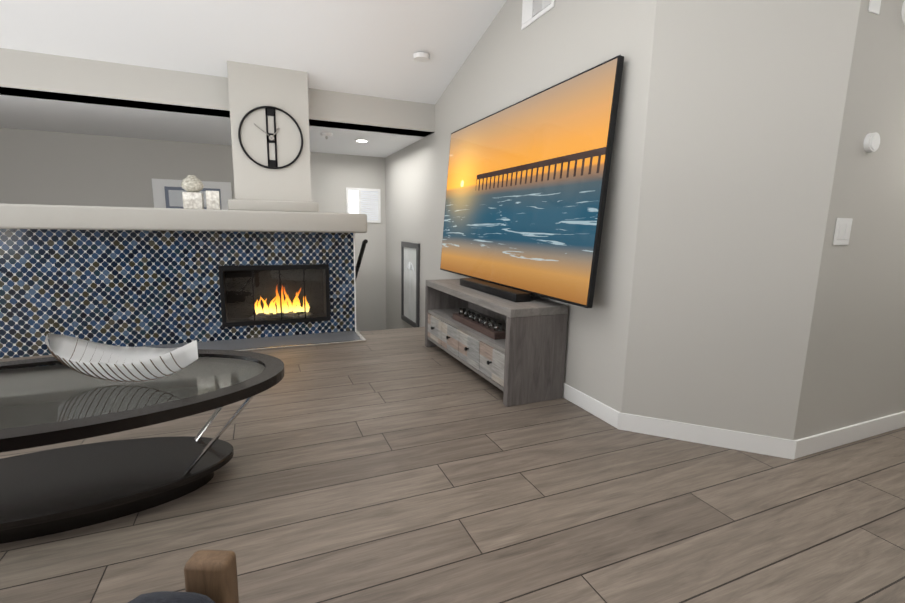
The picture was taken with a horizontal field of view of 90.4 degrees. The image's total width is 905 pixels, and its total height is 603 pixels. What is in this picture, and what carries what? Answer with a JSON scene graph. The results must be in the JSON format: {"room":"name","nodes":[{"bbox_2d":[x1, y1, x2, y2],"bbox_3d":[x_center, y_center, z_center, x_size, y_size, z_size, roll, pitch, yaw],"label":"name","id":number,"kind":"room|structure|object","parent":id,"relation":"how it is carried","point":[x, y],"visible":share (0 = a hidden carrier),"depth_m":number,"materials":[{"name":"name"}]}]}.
{"room":"living room","nodes":[
{"label":"living room","id":0,"kind":"room"},
{"bbox_2d":[0,61,366,358],"bbox_3d":[-2.266,-0.882,3.916,2.940,2.500,0.590,-3,10,-23],"label":"fireplace surround","id":1,"kind":"structure","parent":0,"point":[128,276],"depth_m":3.81,"materials":[{"name":"tile"}]},
{"bbox_2d":[181,175,220,209],"bbox_3d":[-2.157,-0.930,3.849,0.285,0.280,0.170,-3,10,-23],"label":"mantel decor","id":2,"kind":"object","parent":1,"relation":"on","point":[192,186],"visible":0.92,"depth_m":3.79,"materials":[{"name":"white"}]},
{"bbox_2d":[238,106,302,168],"bbox_3d":[-1.581,-1.429,3.929,0.528,0.528,0.026,-3,10,-23],"label":"wall clock","id":3,"kind":"object","parent":1,"relation":"attached to","point":[271,137],"visible":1,"depth_m":3.92,"materials":[{"name":"black metal"}]},
{"bbox_2d":[218,264,329,326],"bbox_3d":[-1.663,-0.081,4.257,0.940,0.550,0.236,-3,10,-23],"label":"firebox insert","id":4,"kind":"object","parent":1,"relation":"in","point":[244,289],"visible":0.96,"depth_m":4.26,"materials":[{"name":"black metal"}]},
{"bbox_2d":[249,288,311,319],"bbox_3d":[-1.631,-0.003,4.270,0.571,0.332,0.188,-3,10,-23],"label":"fire","id":5,"kind":"object","parent":4,"relation":"in","point":[266,311],"depth_m":4.28,"materials":[{"name":"yellow"}]},
{"bbox_2d":[0,128,385,331],"bbox_3d":[-3.875,-0.433,5.745,6.150,5.550,0.120,-3,10,-23],"label":"wall","id":6,"kind":"structure","parent":0,"point":[49,168],"depth_m":5.51,"materials":[{"name":"grey paint"}]},
{"bbox_2d":[152,178,231,209],"bbox_3d":[-3.309,-1.311,5.749,0.880,0.460,0.034,-3,10,-23],"label":"picture frame","id":7,"kind":"object","parent":6,"relation":"attached to","point":[167,193],"visible":0.52,"depth_m":5.66,"materials":[{"name":"white"}]},
{"bbox_2d":[346,187,380,222],"bbox_3d":[-1.304,-1.410,6.599,0.500,0.490,0.022,-3,10,-23],"label":"window","id":8,"kind":"structure","parent":6,"relation":"in","point":[367,201],"depth_m":6.60,"materials":[{"name":"white glass"}]},
{"bbox_2d":[0,87,431,157],"bbox_3d":[-3.464,-1.815,4.532,6.300,0.001,2.160,-3,10,-23],"label":"ceiling","id":9,"kind":"structure","parent":0,"point":[38,114],"depth_m":4.70,"materials":[{"name":"white paint"}]},
{"bbox_2d":[320,132,331,138],"bbox_3d":[-1.379,-1.810,4.921,0.130,0.059,0.130,-3,10,-23],"label":"smoke detector","id":10,"kind":"object","parent":9,"relation":"attached to","point":[326,135],"visible":1,"depth_m":4.88,"materials":[{"name":"white plastic"}]},
{"bbox_2d":[0,48,434,136],"bbox_3d":[-3.074,-1.892,3.661,6.150,0.454,0.300,-3,10,-23],"label":"beam","id":11,"kind":"structure","parent":0,"point":[44,73],"depth_m":3.80,"materials":[{"name":"grey paint"}]},
{"bbox_2d":[0,0,506,104],"bbox_3d":[-1.171,-2.105,3.011,6.238,0.732,2.754,-3,10,-23],"label":"ceiling","id":12,"kind":"structure","parent":0,"point":[366,47],"depth_m":3.45,"materials":[{"name":"white paint"}]},
{"bbox_2d":[413,52,429,61],"bbox_3d":[-0.267,-2.099,3.865,0.140,0.034,0.140,-3,10,-23],"label":"smoke detector","id":13,"kind":"object","parent":12,"relation":"attached to","point":[421,57],"visible":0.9,"depth_m":3.82,"materials":[{"name":"white plastic"}]},
{"bbox_2d":[0,327,904,602],"bbox_3d":[-0.187,0.882,2.103,10.200,0.300,10.180,-3,10,-23],"label":"floor","id":14,"kind":"structure","parent":0,"point":[404,465],"depth_m":1.72,"materials":[{"name":"brown wood"}]},
{"bbox_2d":[0,349,284,543],"bbox_3d":[-1.497,0.541,1.690,1.640,0.460,0.920,-3,10,-23],"label":"coffee table","id":15,"kind":"object","parent":14,"relation":"on","point":[45,401],"visible":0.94,"depth_m":1.68,"materials":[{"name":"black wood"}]},
{"bbox_2d":[45,333,197,381],"bbox_3d":[-1.249,0.219,1.707,0.532,0.177,0.340,-3,10,-23],"label":"decorative bowl","id":16,"kind":"object","parent":15,"relation":"on","point":[108,362],"visible":1,"depth_m":1.68,"materials":[{"name":"white ceramic"}]},
{"bbox_2d":[128,550,238,602],"bbox_3d":[-1.355,0.631,0.191,2.100,0.793,1.024,1,10,1],"label":"armchair","id":17,"kind":"object","parent":14,"relation":"on","point":[210,576],"visible":1,"depth_m":0.61,"materials":[{"name":"wood"}]},
{"bbox_2d":[139,331,365,351],"bbox_3d":[-1.890,0.385,3.905,2.205,0.020,0.403,-3,10,-23],"label":"hearth","id":18,"kind":"object","parent":14,"relation":"on","point":[283,342],"visible":0.62,"depth_m":4.01,"materials":[{"name":"grey tile"}]},
{"bbox_2d":[425,279,567,406],"bbox_3d":[0.221,0.214,3.406,0.438,0.600,1.480,-3,10,-23],"label":"tv console","id":19,"kind":"object","parent":14,"relation":"on","point":[523,362],"visible":0.96,"depth_m":2.81,"materials":[{"name":"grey wood"}]},
{"bbox_2d":[453,308,505,339],"bbox_3d":[0.192,0.148,3.283,0.120,0.090,0.700,-3,10,-23],"label":"tray","id":20,"kind":"object","parent":19,"relation":"in","point":[494,330],"visible":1,"depth_m":3.19,"materials":[{"name":"brown wood"}]},
{"bbox_2d":[460,278,530,301],"bbox_3d":[0.281,-0.093,3.268,0.115,0.054,0.880,-3,10,-23],"label":"soundbar","id":21,"kind":"object","parent":19,"relation":"on","point":[510,294],"visible":0.96,"depth_m":3.10,"materials":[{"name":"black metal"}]},
{"bbox_2d":[385,0,656,412],"bbox_3d":[-0.019,-0.184,4.700,0.120,5.550,5.100,-3,10,-23],"label":"wall","id":22,"kind":"structure","parent":0,"point":[508,62],"depth_m":2.76,"materials":[{"name":"grey paint"}]},
{"bbox_2d":[401,241,419,326],"bbox_3d":[-0.544,-0.225,5.749,0.028,1.053,0.695,-3,10,-23],"label":"framed picture","id":23,"kind":"object","parent":22,"relation":"attached to","point":[410,281],"visible":0.98,"depth_m":5.72,"materials":[{"name":"grey"}]},
{"bbox_2d":[440,54,623,308],"bbox_3d":[0.390,-0.768,3.325,0.082,1.284,2.179,1,9,-23],"label":"wall-mounted tv","id":24,"kind":"object","parent":22,"relation":"attached to","point":[527,187],"visible":0.94,"depth_m":2.85,"materials":[{"name":"multicoloured glass"}]},
{"bbox_2d":[521,0,554,29],"bbox_3d":[0.557,-1.971,2.938,0.011,0.232,0.375,-3,10,-23],"label":"air vent","id":25,"kind":"object","parent":22,"relation":"attached to","point":[533,11],"visible":1,"depth_m":2.98,"materials":[{"name":"white metal"}]},
{"bbox_2d":[621,0,860,439],"bbox_3d":[1.320,-0.887,2.087,0.769,3.250,0.120,5,10,22],"label":"wall","id":26,"kind":"structure","parent":0,"point":[746,105],"depth_m":2.10,"materials":[{"name":"grey paint"}]},
{"bbox_2d":[563,383,904,459],"bbox_3d":[0.071,0.874,0.984,9.410,0.095,7.450,-3,10,-23],"label":"baseboard","id":27,"kind":"structure","parent":26,"relation":"attached to","point":[762,444],"depth_m":2.31,"materials":[{"name":"white"}]},
{"bbox_2d":[793,0,904,439],"bbox_3d":[2.982,-0.927,2.513,2.936,3.250,0.120,-3,10,-23],"label":"wall","id":28,"kind":"structure","parent":0,"point":[854,370],"depth_m":2.12,"materials":[{"name":"grey paint"}]},
{"bbox_2d":[833,218,852,244],"bbox_3d":[1.758,-0.314,2.023,0.115,0.120,0.009,-3,10,-23],"label":"light switch","id":29,"kind":"object","parent":28,"relation":"attached to","point":[844,225],"depth_m":2.02,"materials":[{"name":"white plastic"}]},
{"bbox_2d":[863,132,879,151],"bbox_3d":[1.857,-0.704,1.988,0.082,0.082,0.026,-3,10,-23],"label":"sensor","id":30,"kind":"object","parent":28,"relation":"attached to","point":[872,140],"depth_m":1.98,"materials":[{"name":"white plastic"}]},
{"bbox_2d":[868,0,880,14],"bbox_3d":[1.749,-1.255,1.854,0.075,0.120,0.009,-3,10,-23],"label":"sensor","id":31,"kind":"object","parent":28,"relation":"attached to","point":[874,5],"depth_m":1.86,"materials":[{"name":"white plastic"}]},
{"bbox_2d":[901,0,904,24],"bbox_3d":[2.004,-1.266,1.947,0.132,0.132,0.035,-3,10,-23],"label":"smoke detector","id":32,"kind":"object","parent":28,"relation":"attached to","point":[903,6],"depth_m":1.94,"materials":[{"name":"white plastic"}]},
{"bbox_3d":[1.552,-1.780,0.993,2.816,0.603,7.662,-3,10,-23],"label":"ceiling","id":33,"kind":"structure","parent":0,"visible":0},
{"bbox_2d":[354,139,368,141],"bbox_3d":[-1.064,-1.887,5.275,0.169,0.012,0.169,-4,11,-29],"label":"recessed light","id":34,"kind":"object","parent":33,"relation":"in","point":[361,140],"visible":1,"depth_m":5.20,"materials":[{"name":"white"}]},
{"bbox_3d":[-1.512,1.409,5.761,0.120,2.000,2.280,-3,10,-23],"label":"wall","id":35,"kind":"structure","parent":0,"visible":0},
{"bbox_2d":[355,239,367,281],"bbox_3d":[-1.312,0.058,5.449,0.108,1.688,2.238,-3,10,-23],"label":"stair handrail","id":36,"kind":"object","parent":35,"relation":"attached to","point":[361,253],"visible":0.29,"depth_m":4.55,"materials":[{"name":"black metal"}]}
]}

